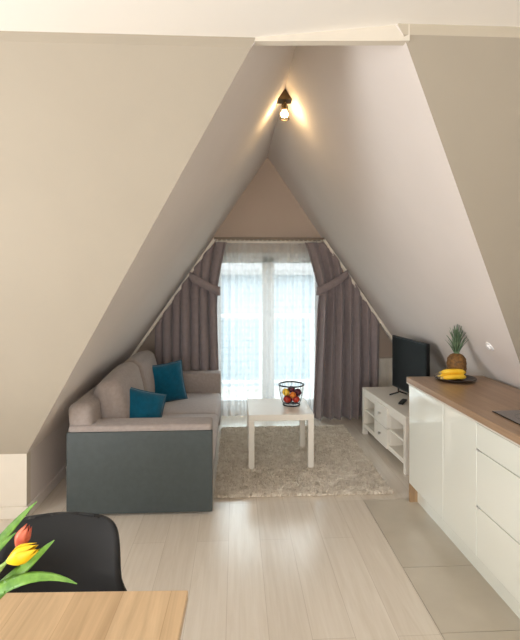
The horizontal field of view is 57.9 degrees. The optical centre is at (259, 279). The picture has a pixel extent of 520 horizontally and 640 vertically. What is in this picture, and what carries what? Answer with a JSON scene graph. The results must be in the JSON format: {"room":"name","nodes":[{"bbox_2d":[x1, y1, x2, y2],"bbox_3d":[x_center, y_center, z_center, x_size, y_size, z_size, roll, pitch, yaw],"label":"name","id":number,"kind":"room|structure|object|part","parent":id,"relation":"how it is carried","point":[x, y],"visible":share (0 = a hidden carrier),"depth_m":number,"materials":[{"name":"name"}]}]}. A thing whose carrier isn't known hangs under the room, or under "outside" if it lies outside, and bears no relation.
{"room":"studio apartment","nodes":[
{"label":"studio apartment","id":0,"kind":"room"},
{"bbox_2d":[0,451,30,506],"bbox_3d":[-2.368,1.385,3.154,1.592,0.430,0.061,0,0,-3],"label":"wall","id":1,"kind":"structure","parent":0,"point":[15,488],"depth_m":3.16,"materials":[{"name":"beige paint"}]},
{"bbox_2d":[0,506,28,518],"bbox_3d":[-2.358,1.560,3.117,1.608,0.080,0.018,0,0,-3],"label":"baseboard","id":2,"kind":"structure","parent":1,"relation":"attached to","point":[6,512],"depth_m":3.14,"materials":[{"name":"beige paint"}]},
{"bbox_2d":[30,419,69,501],"bbox_3d":[-1.690,1.375,4.520,0.100,0.450,2.600,0,0,-3],"label":"wall","id":3,"kind":"structure","parent":0,"point":[48,457],"depth_m":3.52,"materials":[{"name":"grey paint"}]},
{"bbox_2d":[28,465,65,515],"bbox_3d":[-1.624,1.562,4.335,0.018,0.075,2.376,0,0,-3],"label":"baseboard","id":4,"kind":"structure","parent":3,"relation":"attached to","point":[60,475],"depth_m":3.48,"materials":[{"name":"grey paint"}]},
{"bbox_2d":[0,41,250,453],"bbox_3d":[-1.603,0.050,2.623,3.065,2.240,1.317,0,0,-3],"label":"wall","id":5,"kind":"structure","parent":0,"point":[96,139],"depth_m":2.29,"materials":[{"name":"beige paint"}]},
{"bbox_2d":[0,31,254,47],"bbox_3d":[-1.556,-1.042,1.991,3.096,0.065,0.050,0,0,-3],"label":"trim","id":6,"kind":"structure","parent":5,"relation":"attached to","point":[5,36],"depth_m":2.02,"materials":[{"name":"beige paint"}]},
{"bbox_2d":[254,24,409,45],"bbox_3d":[0.292,-1.030,2.010,0.663,0.090,0.039,0,0,10],"label":"trim","id":7,"kind":"structure","parent":5,"relation":"attached to","point":[380,35],"depth_m":1.99,"materials":[{"name":"beige paint"}]},
{"bbox_2d":[27,42,295,452],"bbox_3d":[-0.759,-0.178,3.938,1.867,2.696,3.857,0,0,-3],"label":"wall","id":8,"kind":"structure","parent":0,"point":[236,142],"depth_m":3.22,"materials":[{"name":"grey paint"}]},
{"bbox_2d":[130,237,391,356],"bbox_3d":[0.050,0.200,5.388,3.043,1.372,0.063,0,0,-3],"label":"rail","id":9,"kind":"object","parent":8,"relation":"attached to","point":[383,326],"visible":0.89,"depth_m":5.36,"materials":[{"name":"white metal"}]},
{"bbox_3d":[-0.985,0.203,5.337,0.969,1.366,0.060,0,0,-3],"label":"rail","id":10,"kind":"part","parent":9,"relation":"part of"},
{"bbox_2d":[155,242,226,370],"bbox_3d":[-0.785,0.579,5.307,0.820,2.019,0.181,0,0,-3],"label":"curtain","id":11,"kind":"object","parent":9,"relation":"hanging from","point":[187,330],"visible":0.56,"depth_m":5.29,"materials":[{"name":"fabric"}]},
{"bbox_2d":[216,241,321,242],"bbox_3d":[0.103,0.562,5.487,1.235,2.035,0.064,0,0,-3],"label":"curtain rod","id":12,"kind":"object","parent":9,"relation":"hanging from","point":[216,241],"visible":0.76,"depth_m":5.47,"materials":[{"name":"white metal"}]},
{"bbox_3d":[0.108,-0.472,5.393,1.264,0.028,0.060,0,0,-3],"label":"rail","id":13,"kind":"part","parent":9,"relation":"part of","materials":[{"name":"white metal"}]},
{"bbox_2d":[305,242,379,420],"bbox_3d":[0.952,0.579,5.399,0.880,2.019,0.163,0,0,-3],"label":"curtain","id":14,"kind":"object","parent":9,"relation":"hanging from","point":[347,334],"visible":0.94,"depth_m":5.40,"materials":[{"name":"fabric"}]},
{"bbox_3d":[1.144,0.123,5.445,0.853,1.206,0.060,0,0,-3],"label":"rail","id":15,"kind":"part","parent":9,"relation":"part of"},
{"bbox_2d":[277,89,291,120],"bbox_3d":[0.190,-1.358,3.654,0.110,0.220,0.100,0,0,-3],"label":"ceiling spotlight","id":16,"kind":"object","parent":8,"relation":"hanging from","point":[284,99],"visible":1,"depth_m":3.63,"materials":[{"name":"metal"}]},
{"bbox_2d":[281,101,287,110],"bbox_3d":[0.190,-1.359,3.654,0.052,0.082,0.052,0,0,-3],"label":"socket","id":17,"kind":"object","parent":16,"relation":"attached to","point":[284,107],"depth_m":3.64,"materials":[{"name":"metal"}]},
{"bbox_3d":[0.190,-1.290,3.654,0.056,0.059,0.056,0,0,-3],"label":"bulb","id":18,"kind":"part","parent":16,"relation":"part of","materials":[{"name":"white glass"}]},
{"bbox_2d":[0,414,517,639],"bbox_3d":[-0.423,1.665,1.430,5.300,0.130,8.900,0,0,-3],"label":"floor","id":19,"kind":"structure","parent":0,"point":[286,567],"depth_m":2.65,"materials":[{"name":"beige wood"}]},
{"bbox_2d":[0,512,126,592],"bbox_3d":[-0.645,1.193,1.366,0.470,0.819,0.453,0,0,-3],"label":"dining chair","id":20,"kind":"object","parent":19,"relation":"on","point":[85,548],"visible":0.6,"depth_m":1.56,"materials":[{"name":"black plastic"}]},
{"bbox_2d":[0,590,187,639],"bbox_3d":[-0.813,1.225,0.876,1.250,0.750,0.800,0,0,-1],"label":"dining table","id":21,"kind":"object","parent":19,"relation":"on","point":[106,615],"visible":1,"depth_m":1.19,"materials":[{"name":"brown wood"}]},
{"bbox_3d":[-0.684,0.745,0.951,0.110,0.202,0.110,0,0,-3],"label":"vase","id":22,"kind":"object","parent":21,"relation":"on","visible":0},
{"bbox_2d":[0,501,36,571],"bbox_3d":[-0.590,0.645,0.995,0.214,0.315,0.046,0,0,-27],"label":"tulip","id":23,"kind":"object","parent":22,"relation":"in","point":[23,535],"visible":0.85,"depth_m":1.02,"materials":[{"name":"pink plant"}]},
{"bbox_2d":[0,540,76,598],"bbox_3d":[-0.527,0.673,0.969,0.304,0.256,0.042,0,0,-3],"label":"tulip","id":24,"kind":"object","parent":22,"relation":"in","point":[24,556],"visible":1,"depth_m":0.96,"materials":[{"name":"yellow plant"}]},
{"bbox_2d":[66,350,220,513],"bbox_3d":[-0.866,1.155,4.163,1.002,0.891,1.961,0,0,-3],"label":"sofa","id":25,"kind":"object","parent":19,"relation":"on","point":[117,463],"visible":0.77,"depth_m":3.20,"materials":[{"name":"beige fabric"}]},
{"bbox_3d":[-1.263,1.145,4.151,0.208,0.620,1.900,0,0,-3],"label":"frame","id":26,"kind":"part","parent":25,"relation":"part of","materials":[{"name":"beige fabric"}]},
{"bbox_2d":[94,362,143,417],"bbox_3d":[-1.104,0.965,3.784,0.297,0.511,0.780,0,0,-3],"label":"cushion","id":27,"kind":"object","parent":25,"relation":"on","point":[112,394],"depth_m":3.45,"materials":[{"name":"beige fabric"}]},
{"bbox_3d":[-0.816,1.305,3.206,0.980,0.554,0.044,0,0,-3],"label":"panel","id":28,"kind":"part","parent":25,"relation":"part of","materials":[{"name":"fabric"}]},
{"bbox_2d":[124,350,156,391],"bbox_3d":[-1.144,0.965,4.553,0.297,0.508,0.777,0,0,-3],"label":"cushion","id":29,"kind":"object","parent":25,"relation":"on","point":[144,360],"depth_m":4.35,"materials":[{"name":"beige fabric"}]},
{"bbox_3d":[-0.819,1.270,3.295,0.976,0.568,0.199,0,0,-3],"label":"armrest","id":30,"kind":"part","parent":25,"relation":"part of","materials":[{"name":"beige fabric"}]},
{"bbox_2d":[129,387,166,417],"bbox_3d":[-0.919,1.020,3.588,0.478,0.452,0.192,0,0,-28],"label":"throw pillow","id":31,"kind":"object","parent":25,"relation":"on","point":[143,404],"visible":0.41,"depth_m":3.60,"materials":[{"name":"teal fabric"}]},
{"bbox_2d":[152,360,187,401],"bbox_3d":[-0.914,1.000,4.560,0.421,0.411,0.168,0,0,-32],"label":"throw pillow","id":32,"kind":"object","parent":25,"relation":"on","point":[168,377],"visible":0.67,"depth_m":4.53,"materials":[{"name":"teal fabric"}]},
{"bbox_2d":[162,393,220,423],"bbox_3d":[-0.769,1.265,4.574,0.766,0.194,0.775,0,0,-3],"label":"seat cushion","id":33,"kind":"object","parent":25,"relation":"on","point":[196,403],"depth_m":4.42,"materials":[{"name":"beige fabric"}]},
{"bbox_3d":[-0.909,1.270,5.050,0.976,0.568,0.184,0,0,-3],"label":"armrest","id":34,"kind":"part","parent":25,"relation":"part of","materials":[{"name":"beige fabric"}]},
{"bbox_2d":[214,424,392,497],"bbox_3d":[0.287,1.584,4.272,1.355,0.030,1.650,0,0,-3],"label":"shag rug","id":35,"kind":"object","parent":19,"relation":"on","point":[341,467],"visible":0.9,"depth_m":3.98,"materials":[{"name":"beige carpet"}]},
{"bbox_2d":[247,398,313,469],"bbox_3d":[0.165,1.359,4.214,0.550,0.458,0.550,0,0,-3],"label":"coffee table","id":36,"kind":"object","parent":35,"relation":"on","point":[270,409],"visible":0.99,"depth_m":3.99,"materials":[{"name":"white laminate"}]},
{"bbox_3d":[-0.097,1.384,4.451,0.048,0.408,0.048,0,0,-3],"label":"leg","id":37,"kind":"part","parent":36,"relation":"part of","materials":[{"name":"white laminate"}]},
{"bbox_3d":[-0.072,1.384,3.951,0.048,0.408,0.048,0,0,-3],"label":"leg","id":38,"kind":"part","parent":36,"relation":"part of","materials":[{"name":"white laminate"}]},
{"bbox_2d":[278,381,303,406],"bbox_3d":[0.283,1.033,4.255,0.238,0.190,0.238,0,0,-3],"label":"fruit basket","id":39,"kind":"object","parent":36,"relation":"on","point":[279,384],"visible":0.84,"depth_m":4.22,"materials":[{"name":"black metal"}]},
{"bbox_2d":[282,388,289,395],"bbox_3d":[0.236,1.015,4.252,0.068,0.070,0.072,0,0,-3],"label":"lemon","id":40,"kind":"object","parent":39,"relation":"in","point":[285,389],"visible":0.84,"depth_m":4.23,"materials":[{"name":"yellow food"}]},
{"bbox_2d":[283,395,290,402],"bbox_3d":[0.245,1.069,4.222,0.069,0.066,0.069,0,0,-3],"label":"apple","id":41,"kind":"object","parent":39,"relation":"in","point":[288,398],"visible":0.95,"depth_m":4.20,"materials":[{"name":"red food"}]},
{"bbox_2d":[292,395,299,402],"bbox_3d":[0.323,1.068,4.224,0.069,0.066,0.068,0,0,-3],"label":"apple","id":42,"kind":"object","parent":39,"relation":"in","point":[296,398],"visible":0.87,"depth_m":4.20,"materials":[{"name":"red food"}]},
{"bbox_2d":[295,388,300,395],"bbox_3d":[0.341,1.020,4.269,0.070,0.070,0.070,0,0,-3],"label":"plum","id":43,"kind":"object","parent":39,"relation":"in","point":[296,389],"visible":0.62,"depth_m":4.24,"materials":[{"name":"purple food"}]},
{"bbox_3d":[0.402,1.384,4.476,0.048,0.408,0.048,0,0,-3],"label":"leg","id":44,"kind":"part","parent":36,"relation":"part of","materials":[{"name":"white laminate"}]},
{"bbox_3d":[0.428,1.384,3.977,0.048,0.408,0.048,0,0,-3],"label":"leg","id":45,"kind":"part","parent":36,"relation":"part of","materials":[{"name":"white laminate"}]},
{"bbox_2d":[362,386,408,474],"bbox_3d":[1.312,1.360,4.401,0.434,0.480,1.070,0,0,-7],"label":"tv stand","id":46,"kind":"object","parent":19,"relation":"on","point":[387,420],"visible":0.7,"depth_m":4.29,"materials":[{"name":"white laminate"}]},
{"bbox_3d":[1.094,1.375,4.891,0.045,0.450,0.045,0,0,-7],"label":"leg","id":47,"kind":"part","parent":46,"relation":"part of","materials":[{"name":"white laminate"}]},
{"bbox_2d":[365,408,373,417],"bbox_3d":[1.284,1.346,4.728,0.355,0.018,0.352,0,0,-7],"label":"shelf","id":48,"kind":"object","parent":46,"relation":"attached to","point":[367,410],"depth_m":4.82,"materials":[{"name":"white laminate"}]},
{"bbox_3d":[1.270,1.335,4.915,0.310,0.370,0.018,0,0,-7],"label":"panel","id":49,"kind":"part","parent":46,"relation":"part of","materials":[{"name":"white laminate"}]},
{"bbox_3d":[1.135,1.245,4.375,0.032,0.182,0.312,0,0,-7],"label":"drawer","id":50,"kind":"part","parent":46,"relation":"part of","materials":[{"name":"white laminate"}]},
{"bbox_3d":[1.135,1.430,4.375,0.032,0.176,0.312,0,0,-7],"label":"drawer","id":51,"kind":"part","parent":46,"relation":"part of","materials":[{"name":"white laminate"}]},
{"bbox_3d":[1.142,1.337,4.381,0.017,0.375,0.980,0,0,-7],"label":"rail","id":52,"kind":"part","parent":46,"relation":"part of","materials":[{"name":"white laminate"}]},
{"bbox_2d":[390,429,402,440],"bbox_3d":[1.360,1.346,4.070,0.355,0.018,0.342,0,0,-7],"label":"shelf","id":53,"kind":"object","parent":46,"relation":"attached to","point":[397,432],"depth_m":4.12,"materials":[{"name":"white laminate"}]},
{"bbox_2d":[398,399,406,404],"bbox_3d":[1.303,1.109,4.292,0.044,0.019,0.170,0,0,29],"label":"remote control","id":54,"kind":"object","parent":46,"relation":"on","point":[402,401],"visible":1,"depth_m":4.26,"materials":[{"name":"black plastic"}]},
{"bbox_3d":[1.212,1.375,3.873,0.045,0.450,0.045,0,0,-7],"label":"leg","id":55,"kind":"part","parent":46,"relation":"part of","materials":[{"name":"white laminate"}]},
{"bbox_2d":[389,335,429,394],"bbox_3d":[1.382,0.833,4.351,0.184,0.571,0.660,0,0,-10],"label":"television","id":56,"kind":"object","parent":46,"relation":"on","point":[410,358],"visible":0.69,"depth_m":4.35,"materials":[{"name":"black plastic"}]},
{"bbox_2d":[409,385,452,541],"bbox_3d":[1.363,1.175,3.152,0.554,0.851,0.543,0,0,-4],"label":"base cabinet","id":57,"kind":"object","parent":19,"relation":"on","point":[425,412],"visible":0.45,"depth_m":3.11,"materials":[{"name":"white paint"}]},
{"bbox_3d":[1.349,1.175,3.414,0.542,0.850,0.018,0,0,-4],"label":"panel","id":58,"kind":"part","parent":57,"relation":"part of","materials":[{"name":"brown wood"}]},
{"bbox_3d":[1.103,1.107,3.123,0.020,0.705,0.522,0,0,-4],"label":"door","id":59,"kind":"part","parent":57,"relation":"part of","materials":[{"name":"white paint"}]},
{"bbox_2d":[442,403,487,581],"bbox_3d":[1.398,1.175,2.692,0.554,0.851,0.381,0,0,-4],"label":"base cabinet","id":60,"kind":"object","parent":19,"relation":"on","point":[459,431],"visible":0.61,"depth_m":2.65,"materials":[{"name":"white paint"}]},
{"bbox_3d":[1.138,1.107,2.672,0.020,0.705,0.378,0,0,-4],"label":"door","id":61,"kind":"part","parent":60,"relation":"part of","materials":[{"name":"white paint"}]},
{"bbox_2d":[476,423,519,618],"bbox_3d":[1.435,1.175,2.203,0.556,0.850,0.600,0,0,-4],"label":"base cabinet","id":62,"kind":"object","parent":19,"relation":"on","point":[498,458],"visible":0.94,"depth_m":2.28,"materials":[{"name":"white paint"}]},
{"bbox_3d":[1.175,0.822,2.183,0.020,0.134,0.597,0,0,-4],"label":"drawer","id":63,"kind":"part","parent":62,"relation":"part of","materials":[{"name":"white paint"}]},
{"bbox_3d":[1.175,1.042,2.183,0.020,0.294,0.597,0,0,-4],"label":"drawer","id":64,"kind":"part","parent":62,"relation":"part of","materials":[{"name":"white paint"}]},
{"bbox_3d":[1.175,1.327,2.183,0.020,0.265,0.597,0,0,-4],"label":"drawer","id":65,"kind":"part","parent":62,"relation":"part of","materials":[{"name":"white paint"}]},
{"bbox_2d":[0,0,519,36],"bbox_3d":[-0.326,-1.105,-0.475,5.300,0.100,5.085,0,0,-3],"label":"ceiling","id":66,"kind":"structure","parent":0,"point":[219,18],"depth_m":1.88,"materials":[{"name":"white paint"}]},
{"bbox_2d":[137,157,391,414],"bbox_3d":[0.082,-0.085,5.762,3.768,3.370,0.300,0,0,-3],"label":"wall","id":67,"kind":"structure","parent":0,"point":[267,207],"depth_m":5.61,"materials":[{"name":"beige paint"}]},
{"bbox_2d":[217,253,318,409],"bbox_3d":[0.097,0.620,5.690,1.375,1.900,0.144,0,0,-3],"label":"window","id":68,"kind":"structure","parent":67,"relation":"in","point":[267,260],"depth_m":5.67,"materials":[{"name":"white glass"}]},
{"bbox_2d":[379,358,392,386],"bbox_3d":[1.574,1.268,5.646,0.370,0.665,0.087,0,0,-3],"label":"radiator","id":69,"kind":"object","parent":67,"relation":"attached to","point":[385,364],"visible":0.17,"depth_m":5.61,"materials":[{"name":"white metal"}]},
{"bbox_2d":[222,386,312,398],"bbox_3d":[0.066,1.690,6.547,4.000,0.140,1.230,0,0,-3],"label":"floor","id":70,"kind":"structure","parent":0,"point":[248,392],"depth_m":6.77,"materials":[{"name":"concrete"}]},
{"bbox_2d":[222,314,312,388],"bbox_3d":[0.022,1.065,7.010,3.050,1.110,0.050,0,0,-3],"label":"balcony railing","id":71,"kind":"object","parent":70,"relation":"on","point":[310,381],"visible":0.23,"depth_m":7.00,"materials":[{"name":"white metal"}]},
{"bbox_3d":[0.022,1.080,7.010,0.050,1.080,0.050,0,0,-3],"label":"post","id":72,"kind":"part","parent":71,"relation":"part of","materials":[{"name":"white metal"}]},
{"bbox_3d":[0.022,1.520,7.010,3.000,0.040,0.040,0,0,-3],"label":"rail","id":73,"kind":"part","parent":71,"relation":"part of","materials":[{"name":"white metal"}]},
{"bbox_3d":[0.022,0.535,7.010,3.000,0.050,0.050,0,0,-3],"label":"handrail","id":74,"kind":"part","parent":71,"relation":"part of","materials":[{"name":"white metal"}]},
{"bbox_3d":[0.772,1.080,7.048,0.050,1.080,0.050,0,0,-3],"label":"post","id":75,"kind":"part","parent":71,"relation":"part of","materials":[{"name":"white metal"}]},
{"bbox_2d":[268,25,519,388],"bbox_3d":[1.109,-0.178,3.962,1.867,2.696,3.999,0,0,-3],"label":"wall","id":76,"kind":"structure","parent":0,"point":[360,150],"depth_m":3.11,"materials":[{"name":"grey paint"}]},
{"bbox_2d":[486,342,493,350],"bbox_3d":[1.504,0.435,3.081,0.045,0.058,0.068,0,0,-3],"label":"wall socket","id":77,"kind":"object","parent":76,"relation":"attached to","point":[488,345],"visible":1,"depth_m":3.06,"materials":[{"name":"white plastic"}]},
{"bbox_2d":[364,499,519,639],"bbox_3d":[1.602,1.660,0.272,1.372,0.120,6.376,0,0,-3],"label":"tiles","id":78,"kind":"structure","parent":0,"point":[459,600],"depth_m":2.53,"materials":[{"name":"tile"}]},
{"bbox_2d":[404,35,519,361],"bbox_3d":[1.410,0.050,2.648,1.713,2.240,1.343,0,0,-3],"label":"wall","id":79,"kind":"structure","parent":0,"point":[470,85],"depth_m":2.14,"materials":[{"name":"beige paint"}]},
{"bbox_2d":[397,23,519,37],"bbox_3d":[1.378,-1.042,1.999,1.644,0.065,0.050,0,0,-3],"label":"trim","id":80,"kind":"structure","parent":79,"relation":"attached to","point":[415,29],"depth_m":1.95,"materials":[{"name":"beige paint"}]},
{"bbox_3d":[1.480,1.175,1.622,0.554,0.851,0.564,0,0,-4],"label":"cabinet","id":81,"kind":"object","parent":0,"visible":0},
{"bbox_2d":[407,376,519,446],"bbox_3d":[1.427,0.723,2.378,0.575,0.046,2.100,0,0,-4],"label":"countertop","id":82,"kind":"structure","parent":81,"relation":"on","point":[476,400],"depth_m":2.79,"materials":[{"name":"brown wood"}]},
{"bbox_2d":[434,374,476,382],"bbox_3d":[1.366,0.690,3.289,0.280,0.021,0.280,0,0,-3],"label":"plate","id":83,"kind":"object","parent":82,"relation":"on","point":[468,378],"visible":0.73,"depth_m":3.25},
{"bbox_2d":[437,369,465,379],"bbox_3d":[1.327,0.645,3.230,0.189,0.073,0.090,0,0,-3],"label":"banana bunch","id":84,"kind":"object","parent":83,"relation":"on","point":[447,374],"visible":1,"depth_m":3.21,"materials":[{"name":"yellow food"}]},
{"bbox_2d":[446,324,467,374],"bbox_3d":[1.396,0.501,3.334,0.150,0.386,0.142,0,0,-3],"label":"pineapple","id":85,"kind":"object","parent":83,"relation":"on","point":[455,360],"visible":0.72,"depth_m":3.31,"materials":[{"name":"green plant"}]},
{"bbox_3d":[1.396,0.421,3.334,0.150,0.226,0.142,0,0,-3],"label":"crown","id":86,"kind":"part","parent":85,"relation":"part of","materials":[{"name":"green plant"}]},
{"bbox_2d":[492,410,519,424],"bbox_3d":[1.462,0.696,2.238,0.420,0.007,0.550,0,0,-4],"label":"cooktop","id":87,"kind":"object","parent":82,"relation":"on","point":[512,415],"visible":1,"depth_m":2.42,"materials":[{"name":"black glass"}]}
]}

